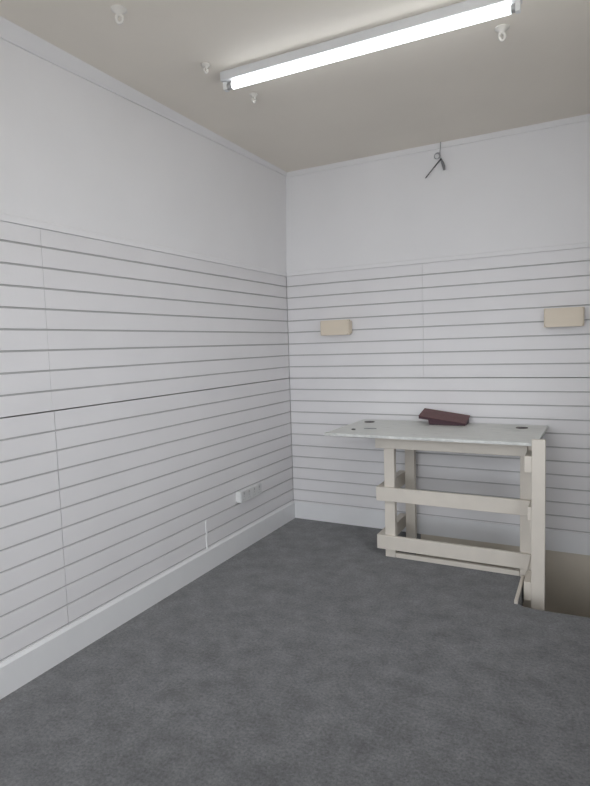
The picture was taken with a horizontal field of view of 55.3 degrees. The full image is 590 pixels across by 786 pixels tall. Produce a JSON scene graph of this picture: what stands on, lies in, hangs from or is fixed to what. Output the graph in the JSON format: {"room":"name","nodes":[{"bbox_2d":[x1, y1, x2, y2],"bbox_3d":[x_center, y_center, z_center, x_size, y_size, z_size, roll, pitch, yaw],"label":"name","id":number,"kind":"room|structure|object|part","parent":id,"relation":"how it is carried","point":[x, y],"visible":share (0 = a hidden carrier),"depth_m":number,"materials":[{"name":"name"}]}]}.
{"room":"empty shop","nodes":[
{"label":"empty shop","id":0,"kind":"room"},
{"bbox_2d":[0,38,292,662],"bbox_3d":[-1.544,-0.042,2.227,0.154,3.144,6.520,1,5,28],"label":"wall","id":1,"kind":"structure","parent":0,"point":[142,390],"depth_m":3.19,"materials":[{"name":"grey"}]},
{"bbox_3d":[-2.125,-0.180,1.036,0.016,0.883,3.904,1,5,28],"label":"slat panel","id":2,"kind":"part","parent":1,"relation":"part of","materials":[{"name":"white paint"}]},
{"bbox_3d":[-2.090,0.868,1.128,0.016,1.210,3.913,1,5,28],"label":"slat panel","id":3,"kind":"part","parent":1,"relation":"part of","materials":[{"name":"white paint"}]},
{"bbox_2d":[0,16,286,175],"bbox_3d":[-1.548,-1.569,2.005,0.072,0.064,6.396,1,5,28],"label":"trim","id":4,"kind":"structure","parent":1,"relation":"attached to","point":[10,32],"depth_m":3.00,"materials":[{"name":"white paint"}]},
{"bbox_2d":[0,212,286,276],"bbox_3d":[-1.551,-0.749,2.089,0.005,0.036,6.396,1,5,28],"label":"trim","id":5,"kind":"structure","parent":1,"relation":"attached to","point":[3,216],"depth_m":3.17,"materials":[{"name":"white paint"}]},
{"bbox_2d":[0,501,294,699],"bbox_3d":[-1.482,1.334,2.265,0.018,0.153,6.400,1,5,28],"label":"baseboard","id":6,"kind":"structure","parent":1,"relation":"attached to","point":[25,666],"depth_m":3.21,"materials":[{"name":"white paint"}]},
{"bbox_3d":[-0.647,-0.464,3.858,0.016,0.883,2.492,1,5,28],"label":"slat panel","id":7,"kind":"part","parent":1,"relation":"part of","materials":[{"name":"white paint"}]},
{"bbox_3d":[-0.611,0.584,3.951,0.016,1.210,2.480,1,5,28],"label":"slat panel","id":8,"kind":"part","parent":1,"relation":"part of","materials":[{"name":"white paint"}]},
{"bbox_2d":[205,520,207,548],"bbox_3d":[-0.616,0.987,3.927,0.006,0.208,0.017,1,5,28],"label":"trim","id":9,"kind":"structure","parent":1,"relation":"attached to","point":[205,520],"depth_m":3.92,"materials":[{"name":"white plastic"}]},
{"bbox_2d":[236,483,261,502],"bbox_3d":[-0.373,0.766,4.335,0.053,0.104,0.360,1,5,28],"label":"power socket","id":10,"kind":"object","parent":1,"relation":"attached to","point":[243,495],"visible":1,"depth_m":4.31,"materials":[{"name":"white plastic"}]},
{"bbox_2d":[0,518,589,785],"bbox_3d":[-0.245,1.485,1.633,2.800,0.120,6.400,1,5,28],"label":"floor","id":11,"kind":"structure","parent":0,"point":[312,654],"depth_m":2.57,"materials":[{"name":"grey carpet"}]},
{"bbox_2d":[324,419,547,610],"bbox_3d":[1.040,0.930,4.068,1.451,1.396,0.790,1,5,28],"label":"table","id":12,"kind":"object","parent":11,"relation":"on","point":[526,442],"depth_m":3.80,"materials":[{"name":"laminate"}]},
{"bbox_3d":[0.691,0.738,4.070,0.075,0.901,0.050,1,5,28],"label":"post","id":13,"kind":"part","parent":12,"relation":"part of","materials":[{"name":"beige wood"}]},
{"bbox_3d":[0.746,0.700,4.315,0.054,0.102,0.540,1,5,28],"label":"rail","id":14,"kind":"part","parent":12,"relation":"part of","materials":[{"name":"beige wood"}]},
{"bbox_3d":[0.757,1.052,4.344,0.054,0.102,0.540,1,5,28],"label":"rail","id":15,"kind":"part","parent":12,"relation":"part of","materials":[{"name":"beige wood"}]},
{"bbox_3d":[0.910,0.700,4.433,0.075,0.901,0.050,1,5,28],"label":"post","id":16,"kind":"part","parent":12,"relation":"part of","materials":[{"name":"beige wood"}]},
{"bbox_2d":[419,408,469,425],"bbox_3d":[1.136,0.181,4.282,0.354,0.106,0.183,1,5,28],"label":"folder","id":17,"kind":"object","parent":12,"relation":"on","point":[434,417],"visible":1,"depth_m":4.25,"materials":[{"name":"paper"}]},
{"bbox_3d":[1.050,0.730,3.838,1.036,0.101,0.024,1,5,28],"label":"rail","id":18,"kind":"part","parent":12,"relation":"part of","materials":[{"name":"beige wood"}]},
{"bbox_3d":[1.061,1.082,3.868,1.036,0.102,0.024,1,5,28],"label":"rail","id":19,"kind":"part","parent":12,"relation":"part of","materials":[{"name":"beige wood"}]},
{"bbox_2d":[396,552,519,575],"bbox_3d":[1.104,1.175,3.887,0.833,0.034,0.028,1,5,28],"label":"rail","id":20,"kind":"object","parent":12,"relation":"attached to","point":[489,568],"depth_m":3.86,"materials":[{"name":"beige wood"}]},
{"bbox_3d":[1.505,0.820,3.652,0.083,1.046,0.050,1,5,28],"label":"post","id":21,"kind":"part","parent":12,"relation":"part of","materials":[{"name":"beige wood"}]},
{"bbox_3d":[1.470,1.208,3.541,0.042,0.115,0.194,1,5,28],"label":"rail","id":22,"kind":"part","parent":12,"relation":"part of","materials":[{"name":"beige wood"}]},
{"bbox_3d":[1.446,0.421,3.474,0.040,0.100,0.194,1,5,28],"label":"rail","id":23,"kind":"part","parent":12,"relation":"part of","materials":[{"name":"beige wood"}]},
{"bbox_3d":[1.464,0.724,3.495,0.020,0.083,0.194,1,5,28],"label":"rail","id":24,"kind":"part","parent":12,"relation":"part of","materials":[{"name":"beige wood"}]},
{"bbox_3d":[1.474,0.972,3.414,0.076,1.396,0.030,1,5,28],"label":"post","id":25,"kind":"part","parent":12,"relation":"part of","materials":[{"name":"beige wood"}]},
{"bbox_2d":[0,0,589,171],"bbox_3d":[-0.354,-1.639,1.403,3.050,0.100,6.650,1,5,28],"label":"ceiling","id":26,"kind":"structure","parent":0,"point":[463,82],"depth_m":3.02,"materials":[{"name":"beige paint"}]},
{"bbox_2d":[111,4,126,24],"bbox_3d":[-0.761,-1.631,2.443,0.068,0.064,0.068,1,5,28],"label":"ceiling hook","id":27,"kind":"object","parent":26,"relation":"attached to","point":[119,10],"visible":1,"depth_m":2.43,"materials":[{"name":"white plastic"}]},
{"bbox_2d":[201,62,209,73],"bbox_3d":[-0.466,-1.691,2.945,0.049,0.046,0.049,1,5,28],"label":"ceiling hook","id":28,"kind":"object","parent":26,"relation":"attached to","point":[205,65],"visible":1,"depth_m":2.94,"materials":[{"name":"white plastic"}]},
{"bbox_2d":[249,92,258,102],"bbox_3d":[-0.240,-1.726,3.306,0.054,0.051,0.054,1,5,28],"label":"ceiling hook","id":29,"kind":"object","parent":26,"relation":"attached to","point":[253,95],"visible":1,"depth_m":3.30,"materials":[{"name":"white plastic"}]},
{"bbox_2d":[220,0,521,91],"bbox_3d":[0.287,-1.674,2.721,1.505,0.091,0.064,1,5,26],"label":"fluorescent light","id":30,"kind":"object","parent":26,"relation":"attached to","point":[468,12],"visible":1,"depth_m":2.66,"materials":[{"name":"white metal"}]},
{"bbox_2d":[425,142,444,177],"bbox_3d":[1.049,-1.744,4.220,0.148,0.250,0.022,0,5,22],"label":"hanging cable","id":31,"kind":"object","parent":26,"relation":"hanging from","point":[442,162],"visible":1,"depth_m":4.20,"materials":[{"name":"grey plastic"}]},
{"bbox_2d":[495,24,509,41],"bbox_3d":[0.987,-1.706,2.683,0.068,0.064,0.068,1,5,28],"label":"ceiling hook","id":32,"kind":"object","parent":26,"relation":"attached to","point":[501,29],"visible":1,"depth_m":2.67,"materials":[{"name":"white plastic"}]},
{"bbox_2d":[286,120,589,533],"bbox_3d":[1.209,-0.371,4.393,3.020,3.024,0.154,1,5,28],"label":"wall","id":33,"kind":"structure","parent":0,"point":[470,337],"depth_m":4.31,"materials":[{"name":"grey"}]},
{"bbox_2d":[320,319,351,335],"bbox_3d":[0.343,-0.545,4.695,0.258,0.123,0.089,1,5,28],"label":"wall fitting","id":34,"kind":"object","parent":33,"relation":"attached to","point":[328,327],"visible":1,"depth_m":4.65,"materials":[{"name":"beige plastic"}]},
{"bbox_3d":[0.474,-0.569,4.685,1.196,0.883,0.016,1,5,28],"label":"slat panel","id":35,"kind":"part","parent":33,"relation":"part of","materials":[{"name":"white paint"}]},
{"bbox_2d":[287,114,589,176],"bbox_3d":[1.153,-1.850,4.179,2.755,0.040,0.013,1,5,28],"label":"trim","id":36,"kind":"structure","parent":33,"relation":"attached to","point":[571,120],"depth_m":4.18,"materials":[{"name":"white paint"}]},
{"bbox_2d":[287,242,589,275],"bbox_3d":[1.166,-1.018,4.259,2.787,0.034,0.008,1,5,28],"label":"trim","id":37,"kind":"structure","parent":33,"relation":"attached to","point":[586,244],"depth_m":4.26,"materials":[{"name":"white paint"}]},
{"bbox_3d":[1.217,0.507,4.404,2.797,1.248,0.016,1,5,28],"label":"slat panel","id":38,"kind":"part","parent":33,"relation":"part of","materials":[{"name":"white paint"}]},
{"bbox_2d":[295,501,589,554],"bbox_3d":[1.234,1.064,4.435,2.782,0.152,0.012,1,5,28],"label":"baseboard","id":39,"kind":"structure","parent":33,"relation":"attached to","point":[555,540],"depth_m":4.43,"materials":[{"name":"white paint"}]},
{"bbox_3d":[1.714,-0.554,4.037,1.600,0.883,0.016,1,5,28],"label":"slat panel","id":40,"kind":"part","parent":33,"relation":"part of","materials":[{"name":"white paint"}]},
{"bbox_2d":[544,307,584,326],"bbox_3d":[1.863,-0.524,3.901,0.251,0.130,0.089,1,5,28],"label":"wall fitting","id":41,"kind":"object","parent":33,"relation":"attached to","point":[566,316],"visible":1,"depth_m":3.86,"materials":[{"name":"beige plastic"}]},
{"bbox_2d":[416,534,589,617],"bbox_3d":[1.463,1.939,3.832,1.800,1.500,1.220,1,5,28],"label":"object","id":42,"kind":"structure","parent":0,"point":[567,575],"depth_m":4.10,"materials":[{"name":"beige paint"}]},
{"bbox_2d":[514,575,524,603],"bbox_3d":[1.384,1.208,3.471,0.020,0.022,0.400,1,5,28],"label":"trim","id":43,"kind":"structure","parent":42,"relation":"attached to","point":[522,578],"depth_m":3.44,"materials":[{"name":"beige wood"}]}
]}

